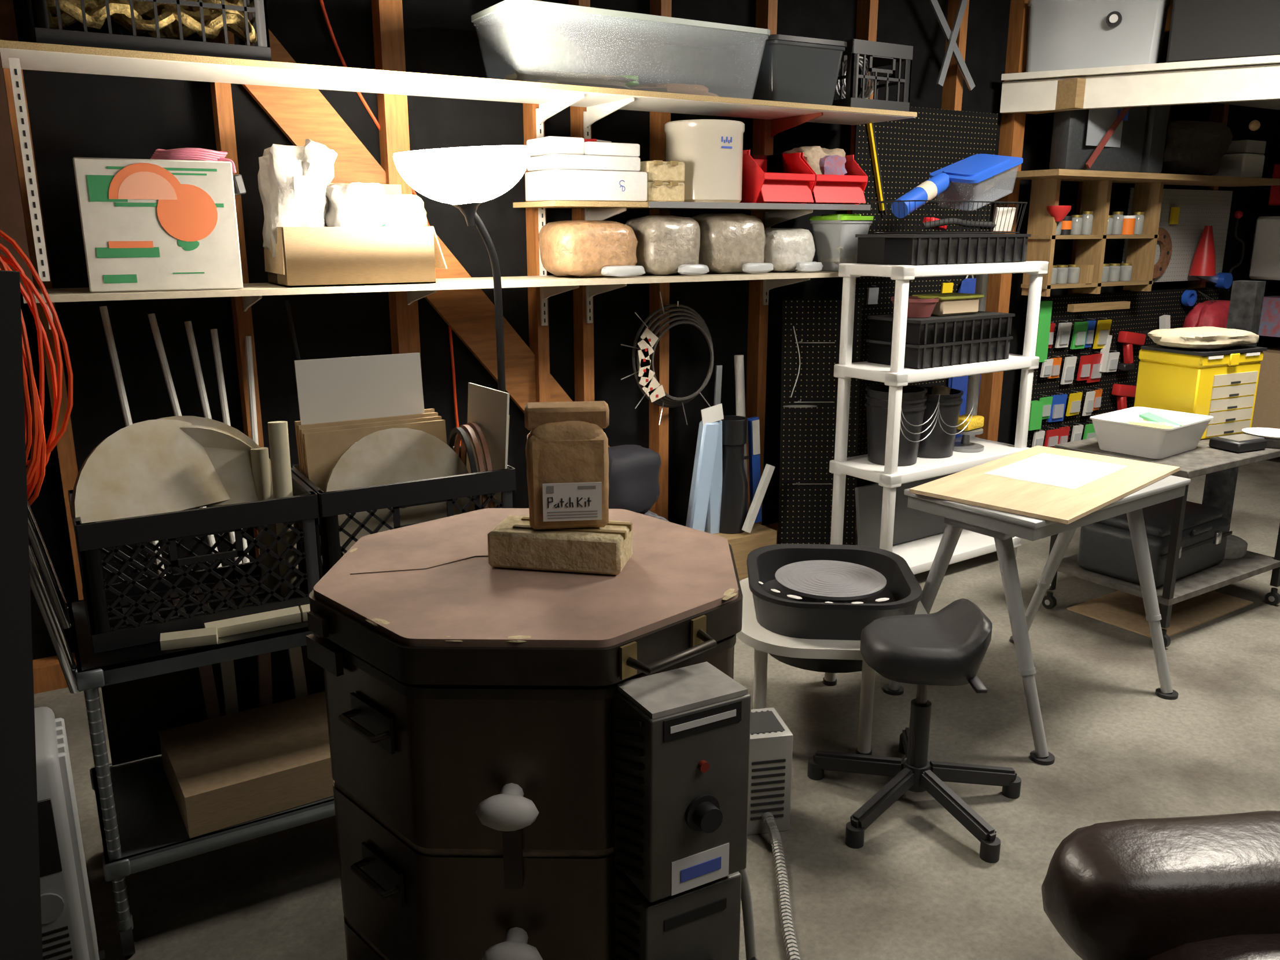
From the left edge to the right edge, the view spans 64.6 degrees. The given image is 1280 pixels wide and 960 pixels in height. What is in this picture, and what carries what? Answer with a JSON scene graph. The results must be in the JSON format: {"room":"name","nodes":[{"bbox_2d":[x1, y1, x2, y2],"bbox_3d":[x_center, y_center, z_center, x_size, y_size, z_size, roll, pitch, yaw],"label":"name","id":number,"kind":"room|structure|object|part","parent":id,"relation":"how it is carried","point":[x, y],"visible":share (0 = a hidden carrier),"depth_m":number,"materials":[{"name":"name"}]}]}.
{"room":"pottery studio","nodes":[
{"label":"pottery studio","id":0,"kind":"room"},
{"bbox_2d":[2,0,1279,660],"bbox_3d":[-0.315,-1.018,4.288,12.000,3.000,0.100,-8,16,-30],"label":"wall","id":1,"kind":"structure","parent":0,"point":[72,115],"depth_m":3.97,"materials":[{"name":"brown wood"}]},
{"bbox_2d":[0,229,72,505],"bbox_3d":[-1.471,-0.238,2.291,0.354,0.668,0.150,0,14,-1],"label":"coil","id":2,"kind":"object","parent":1,"relation":"hanging from","point":[40,452],"visible":0.61,"depth_m":2.29,"materials":[{"name":"orange rubber"}]},
{"bbox_2d":[319,0,461,445],"bbox_3d":[-0.915,-0.728,3.910,0.532,2.581,0.019,-8,16,-30],"label":"cord","id":3,"kind":"object","parent":1,"relation":"attached to","point":[341,56],"visible":0.39,"depth_m":3.73,"materials":[{"name":"orange plastic"}]},
{"bbox_2d":[207,12,655,513],"bbox_3d":[-0.844,-0.867,3.893,2.246,2.667,0.035,-8,16,-30],"label":"braces","id":4,"kind":"object","parent":1,"relation":"attached to","point":[301,114],"depth_m":3.92,"materials":[{"name":"brown wood"}]},
{"bbox_2d":[0,39,917,329],"bbox_3d":[-0.885,-0.936,3.547,4.660,0.880,0.400,-8,16,-30],"label":"wall shelving","id":5,"kind":"object","parent":1,"relation":"attached to","point":[551,98],"visible":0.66,"depth_m":3.44,"materials":[{"name":"white paint"}]},
{"bbox_2d":[26,0,271,61],"bbox_3d":[-1.486,-1.423,3.054,0.625,0.300,0.365,-8,16,-30],"label":"crate","id":6,"kind":"object","parent":5,"relation":"on","point":[177,19],"visible":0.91,"depth_m":2.97,"materials":[{"name":"black plastic"}]},
{"bbox_2d":[72,147,246,292],"bbox_3d":[-1.495,-0.822,3.194,0.474,0.425,0.303,-7,16,-27],"label":"carton","id":7,"kind":"object","parent":5,"relation":"on","point":[167,220],"visible":1,"depth_m":3.06,"materials":[{"name":"white cardboard"}]},
{"bbox_2d":[257,138,447,287],"bbox_3d":[-0.995,-0.920,3.484,0.566,0.475,0.312,-8,16,-30],"label":"carton","id":8,"kind":"object","parent":5,"relation":"in","point":[317,231],"visible":1,"depth_m":3.36,"materials":[{"name":"cardboard"}]},
{"bbox_2d":[524,135,646,201],"bbox_3d":[-0.207,-1.194,3.889,0.400,0.242,0.262,-8,16,-30],"label":"blocks","id":9,"kind":"object","parent":5,"relation":"on","point":[562,168],"visible":0.93,"depth_m":3.79,"materials":[{"name":"white plastic"}]},
{"bbox_2d":[538,220,645,277],"bbox_3d":[-0.196,-0.907,3.971,0.370,0.215,0.325,-8,16,-30],"label":"bag","id":10,"kind":"object","parent":5,"relation":"in","point":[568,248],"visible":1,"depth_m":3.87,"materials":[{"name":"brown plastic"}]},
{"bbox_2d":[471,0,770,96],"bbox_3d":[-0.054,-1.617,3.892,1.124,0.270,0.384,-8,16,-30],"label":"tote","id":11,"kind":"object","parent":5,"relation":"on","point":[532,14],"visible":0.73,"depth_m":3.78,"materials":[{"name":"white plastic"}]},
{"bbox_2d":[635,160,684,201],"bbox_3d":[0.053,-1.188,4.044,0.170,0.154,0.245,-7,16,-27],"label":"grooved firebricks","id":12,"kind":"object","parent":5,"relation":"on","point":[665,180],"visible":0.74,"depth_m":3.95,"materials":[{"name":"beige brick"}]},
{"bbox_2d":[624,215,708,275],"bbox_3d":[0.101,-0.960,4.141,0.278,0.235,0.327,-8,16,-30],"label":"bag","id":13,"kind":"object","parent":5,"relation":"in","point":[667,245],"visible":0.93,"depth_m":4.04,"materials":[{"name":"white plastic"}]},
{"bbox_2d":[664,119,744,202],"bbox_3d":[0.263,-1.301,4.167,0.327,0.315,0.327,-8,16,-30],"label":"stoneware crock","id":14,"kind":"object","parent":5,"relation":"on","point":[710,151],"visible":0.89,"depth_m":4.03,"materials":[{"name":"beige ceramic"}]},
{"bbox_2d":[691,213,773,273],"bbox_3d":[0.370,-1.004,4.296,0.312,0.245,0.324,-8,16,-30],"label":"bag","id":15,"kind":"object","parent":5,"relation":"in","point":[730,243],"visible":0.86,"depth_m":4.20,"materials":[{"name":"white plastic"}]},
{"bbox_2d":[740,149,815,203],"bbox_3d":[0.537,-1.293,4.339,0.290,0.215,0.323,-9,17,-32],"label":"bin","id":16,"kind":"object","parent":5,"relation":"in","point":[786,178],"visible":0.77,"depth_m":4.25,"materials":[{"name":"red plastic"}]},
{"bbox_2d":[730,34,847,105],"bbox_3d":[0.621,-1.704,4.264,0.414,0.260,0.324,-7,16,-27],"label":"tote","id":17,"kind":"object","parent":5,"relation":"on","point":[773,67],"visible":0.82,"depth_m":4.14,"materials":[{"name":"grey plastic"}]},
{"bbox_2d":[763,227,823,271],"bbox_3d":[0.619,-1.011,4.450,0.257,0.185,0.328,-8,16,-30],"label":"bag","id":18,"kind":"object","parent":5,"relation":"in","point":[788,249],"visible":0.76,"depth_m":4.34,"materials":[{"name":"white plastic"}]},
{"bbox_2d":[781,145,867,204],"bbox_3d":[0.787,-1.350,4.498,0.290,0.250,0.353,-7,16,-27],"label":"bin","id":19,"kind":"object","parent":5,"relation":"in","point":[839,179],"visible":0.67,"depth_m":4.41,"materials":[{"name":"red plastic"}]},
{"bbox_2d":[808,214,874,271],"bbox_3d":[0.898,-1.066,4.547,0.224,0.245,0.224,-10,17,-34],"label":"container","id":20,"kind":"object","parent":5,"relation":"in","point":[836,242],"visible":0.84,"depth_m":4.47,"materials":[{"name":"white plastic"}]},
{"bbox_2d":[832,38,913,111],"bbox_3d":[0.949,-1.762,4.477,0.345,0.270,0.345,-8,16,-30],"label":"crate","id":21,"kind":"object","parent":5,"relation":"on","point":[854,78],"visible":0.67,"depth_m":4.34,"materials":[{"name":"black plastic"}]},
{"bbox_2d":[0,0,1229,693],"bbox_3d":[-0.266,-0.996,4.210,11.500,2.995,0.088,-8,16,-30],"label":"framing","id":22,"kind":"object","parent":1,"relation":"attached to","point":[387,15],"depth_m":4.19,"materials":[{"name":"brown wood"}]},
{"bbox_2d":[620,291,713,424],"bbox_3d":[0.116,-0.529,4.428,0.509,0.590,0.132,-8,16,-30],"label":"hanging kiln elements","id":23,"kind":"object","parent":1,"relation":"attached to","point":[651,389],"visible":1,"depth_m":4.36,"materials":[{"name":"metal"}]},
{"bbox_2d":[851,0,998,455],"bbox_3d":[1.448,-1.237,5.121,0.970,2.383,0.058,-8,16,-30],"label":"pegboard","id":24,"kind":"object","parent":1,"relation":"attached to","point":[896,157],"visible":0.23,"depth_m":5.05,"materials":[{"name":"black wood"}]},
{"bbox_2d":[993,0,1279,312],"bbox_3d":[3.591,-1.724,5.467,3.150,1.600,1.800,-8,16,-30],"label":"shelf","id":25,"kind":"object","parent":1,"relation":"attached to","point":[1095,65],"visible":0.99,"depth_m":5.18,"materials":[{"name":"brown wood"}]},
{"bbox_2d":[1026,163,1279,447],"bbox_3d":[3.473,-1.022,6.219,2.775,1.825,0.407,-8,16,-30],"label":"pegboard","id":26,"kind":"object","parent":1,"relation":"attached to","point":[1088,364],"visible":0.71,"depth_m":6.20,"materials":[{"name":"black metal"}]},
{"bbox_2d":[33,456,1279,959],"bbox_3d":[1.714,1.303,1.387,12.000,0.100,8.000,-8,16,-30],"label":"floor","id":27,"kind":"structure","parent":0,"point":[919,886],"depth_m":2.85,"materials":[{"name":"concrete"}]},
{"bbox_2d":[0,270,42,959],"bbox_3d":[-1.057,0.463,1.385,0.544,1.532,0.030,-8,16,-30],"label":"leaning board","id":28,"kind":"object","parent":27,"relation":"on","point":[21,938],"visible":1,"depth_m":1.43,"materials":[{"name":"grey"}]},
{"bbox_2d":[34,706,105,959],"bbox_3d":[-1.159,0.781,1.973,0.160,0.630,0.247,-8,16,-30],"label":"heater","id":29,"kind":"object","parent":27,"relation":"on","point":[69,931],"visible":0.67,"depth_m":1.89,"materials":[{"name":"grey"}]},
{"bbox_2d":[27,499,335,957],"bbox_3d":[-0.844,0.451,2.512,1.119,1.009,0.489,-8,16,-30],"label":"utility cart","id":30,"kind":"object","parent":27,"relation":"on","point":[218,732],"visible":0.5,"depth_m":2.34,"materials":[{"name":"silver metal"}]},
{"bbox_2d":[67,416,322,653],"bbox_3d":[-1.027,0.083,2.330,0.487,0.448,0.335,-8,16,-30],"label":"crate","id":31,"kind":"object","parent":30,"relation":"on","point":[139,486],"visible":0.96,"depth_m":2.27,"materials":[{"name":"black plastic"}]},
{"bbox_2d":[290,352,516,576],"bbox_3d":[-0.603,-0.028,2.565,0.492,0.549,0.335,-8,16,-30],"label":"crate","id":32,"kind":"object","parent":30,"relation":"on","point":[375,460],"visible":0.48,"depth_m":2.53,"materials":[{"name":"black plastic"}]},
{"bbox_2d":[99,299,300,575],"bbox_3d":[-1.411,0.038,3.567,0.719,1.304,0.192,-8,16,-30],"label":"rods","id":33,"kind":"object","parent":27,"relation":"on","point":[103,310],"visible":0.37,"depth_m":3.47,"materials":[{"name":"white plastic"}]},
{"bbox_2d":[393,145,530,464],"bbox_3d":[-0.540,-0.164,3.352,0.440,1.796,0.420,-8,16,-30],"label":"floor lamp","id":34,"kind":"object","parent":27,"relation":"on","point":[464,178],"visible":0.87,"depth_m":3.03,"materials":[{"name":"black"}]},
{"bbox_3d":[-0.550,-0.947,3.151,0.418,0.178,0.420,-8,16,-30],"label":"lamp shade","id":35,"kind":"part","parent":34,"relation":"part of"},
{"bbox_2d":[306,508,757,959],"bbox_3d":[-0.094,0.656,1.755,0.768,0.977,1.135,-8,16,-30],"label":"kiln","id":36,"kind":"object","parent":27,"relation":"on","point":[526,764],"visible":0.98,"depth_m":1.54,"materials":[{"name":"metal"}]},
{"bbox_2d":[487,515,632,575],"bbox_3d":[-0.137,0.111,1.781,0.237,0.068,0.115,3,14,11],"label":"brick","id":37,"kind":"object","parent":36,"relation":"on","point":[513,543],"depth_m":1.73,"materials":[{"name":"beige stone"}]},
{"bbox_2d":[524,401,609,529],"bbox_3d":[-0.124,-0.024,1.741,0.143,0.218,0.077,-2,14,-7],"label":"paper bag","id":38,"kind":"object","parent":37,"relation":"on","point":[566,448],"depth_m":1.71,"materials":[{"name":"brown paper"}]},
{"bbox_2d":[608,444,668,521],"bbox_3d":[-0.031,0.189,4.285,0.302,0.660,0.275,-10,17,-35],"label":"bags","id":39,"kind":"object","parent":27,"relation":"on","point":[633,470],"visible":0.3,"depth_m":4.16,"materials":[{"name":"grey"}]},
{"bbox_2d":[685,354,777,580],"bbox_3d":[0.360,-0.051,4.582,0.470,0.982,0.292,-8,16,-30],"label":"pipe","id":40,"kind":"object","parent":27,"relation":"on","point":[718,504],"visible":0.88,"depth_m":4.55,"materials":[{"name":"plastic"}]},
{"bbox_2d":[747,707,800,959],"bbox_3d":[0.349,0.857,2.390,0.144,0.284,0.836,-1,14,-5],"label":"box","id":41,"kind":"object","parent":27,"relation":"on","point":[771,740],"visible":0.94,"depth_m":2.62,"materials":[{"name":"grey metal"}]},
{"bbox_2d":[778,299,862,545],"bbox_3d":[0.828,-0.202,4.668,0.360,1.234,0.155,0,14,-1],"label":"pegboard","id":42,"kind":"object","parent":27,"relation":"on","point":[811,328],"visible":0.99,"depth_m":4.66,"materials":[{"name":"black metal"}]},
{"bbox_2d":[736,543,927,755],"bbox_3d":[0.597,0.531,3.231,0.600,0.505,0.660,1,14,4],"label":"wheel","id":43,"kind":"object","parent":27,"relation":"on","point":[806,606],"visible":0.97,"depth_m":3.05,"materials":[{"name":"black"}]},
{"bbox_2d":[807,598,1021,862],"bbox_3d":[0.778,0.613,2.759,0.581,0.575,0.584,0,14,0],"label":"stool","id":44,"kind":"object","parent":27,"relation":"on","point":[949,646],"visible":1,"depth_m":2.69,"materials":[{"name":"black leather"}]},
{"bbox_2d":[829,260,1048,574],"bbox_3d":[1.345,-0.275,4.610,0.970,1.401,0.360,-10,17,-34],"label":"shelf unit","id":45,"kind":"object","parent":27,"relation":"on","point":[919,554],"visible":0.62,"depth_m":4.43,"materials":[{"name":"white plastic"}]},
{"bbox_2d":[854,472,957,548],"bbox_3d":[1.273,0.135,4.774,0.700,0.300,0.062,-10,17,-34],"label":"storage bin","id":46,"kind":"object","parent":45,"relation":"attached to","point":[910,524],"visible":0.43,"depth_m":4.71,"materials":[{"name":"grey plastic"}]},
{"bbox_2d":[865,384,975,466],"bbox_3d":[1.228,-0.262,4.544,0.522,0.325,0.277,-10,17,-34],"label":"buckets","id":47,"kind":"object","parent":45,"relation":"on","point":[929,418],"visible":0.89,"depth_m":4.45,"materials":[{"name":"black plastic"}]},
{"bbox_2d":[866,292,1014,369],"bbox_3d":[1.341,-0.677,4.507,0.636,0.290,0.296,-10,17,-34],"label":"crate","id":48,"kind":"object","parent":45,"relation":"on","point":[944,329],"visible":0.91,"depth_m":4.39,"materials":[{"name":"black plastic"}]},
{"bbox_2d":[855,233,1031,265],"bbox_3d":[1.325,-1.010,4.412,0.776,0.120,0.316,-10,17,-34],"label":"tray","id":49,"kind":"object","parent":45,"relation":"on","point":[890,249],"visible":1,"depth_m":4.24,"materials":[{"name":"black plastic"}]},
{"bbox_2d":[870,153,1027,233],"bbox_3d":[1.349,-1.248,4.383,0.719,0.350,0.306,-9,17,-32],"label":"wire basket","id":50,"kind":"object","parent":49,"relation":"on","point":[979,169],"visible":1,"depth_m":4.35,"materials":[{"name":"grey"}]},
{"bbox_2d":[953,413,984,452],"bbox_3d":[1.527,-0.222,4.742,0.170,0.152,0.170,-10,17,-34],"label":"sponge","id":51,"kind":"object","parent":45,"relation":"on","point":[974,427],"visible":0.78,"depth_m":4.69,"materials":[{"name":"yellow"}]},
{"bbox_2d":[883,475,1190,764],"bbox_3d":[1.336,0.372,3.385,0.880,0.740,0.639,-10,17,-35],"label":"desk","id":52,"kind":"object","parent":27,"relation":"on","point":[1000,525],"visible":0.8,"depth_m":3.16,"materials":[{"name":"grey"}]},
{"bbox_2d":[909,445,1179,524],"bbox_3d":[1.348,-0.003,3.326,0.500,0.013,0.920,14,19,43],"label":"board","id":53,"kind":"object","parent":52,"relation":"on","point":[1066,486],"depth_m":3.25,"materials":[{"name":"beige wood"}]},
{"bbox_2d":[1067,590,1253,637],"bbox_3d":[2.196,0.530,4.269,0.720,0.006,0.400,-9,17,-33],"label":"cardboard sheet","id":54,"kind":"object","parent":27,"relation":"on","point":[1126,611],"visible":0.57,"depth_m":4.21,"materials":[{"name":"brown cardboard"}]},
{"bbox_2d":[1041,810,1279,959],"bbox_3d":[1.212,0.830,1.486,0.929,0.770,0.883,-1,14,-6],"label":"leather armchair","id":55,"kind":"object","parent":27,"relation":"on","point":[1205,887],"visible":1,"depth_m":1.67,"materials":[{"name":"brown leather"}]},
{"bbox_2d":[1041,436,1279,647],"bbox_3d":[2.196,0.193,4.186,0.890,0.700,0.550,-9,17,-32],"label":"cart","id":56,"kind":"object","parent":27,"relation":"on","point":[1204,459],"visible":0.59,"depth_m":3.94,"materials":[{"name":"black metal"}]},
{"bbox_2d":[1089,406,1213,458],"bbox_3d":[2.009,-0.186,3.990,0.412,0.126,0.312,-11,18,-38],"label":"tub","id":57,"kind":"object","parent":56,"relation":"on","point":[1143,431],"visible":1,"depth_m":3.92,"materials":[{"name":"white plastic"}]},
{"bbox_2d":[1077,498,1232,587],"bbox_3d":[2.101,0.238,4.121,0.565,0.240,0.360,-10,17,-35],"label":"tool case","id":58,"kind":"object","parent":56,"relation":"on","point":[1106,547],"visible":0.71,"depth_m":4.00,"materials":[{"name":"black plastic"}]},
{"bbox_2d":[1134,326,1267,439],"bbox_3d":[2.362,-0.419,4.287,0.433,0.435,0.298,-7,16,-26],"label":"organizer","id":59,"kind":"object","parent":56,"relation":"on","point":[1210,371],"visible":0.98,"depth_m":4.17,"materials":[{"name":"yellow plastic"}]},
{"bbox_2d":[1223,534,1247,558],"bbox_3d":[2.470,0.276,4.340,0.230,0.060,0.230,-9,17,-32],"label":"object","id":60,"kind":"object","parent":56,"relation":"on","point":[1236,548],"visible":0.35,"depth_m":4.24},
{"bbox_2d":[1208,427,1279,453],"bbox_3d":[2.464,-0.161,4.049,0.390,0.049,0.210,-6,15,-24],"label":"scale","id":61,"kind":"object","parent":56,"relation":"on","point":[1253,438],"visible":1,"depth_m":3.99,"materials":[{"name":"black plastic"}]},
{"bbox_2d":[1201,280,1266,531],"bbox_3d":[2.696,-0.240,4.640,0.100,1.320,0.100,-12,18,-40],"label":"post","id":62,"kind":"object","parent":27,"relation":"on","point":[1247,297],"visible":0.36,"depth_m":4.51,"materials":[{"name":"paint"}]}
]}

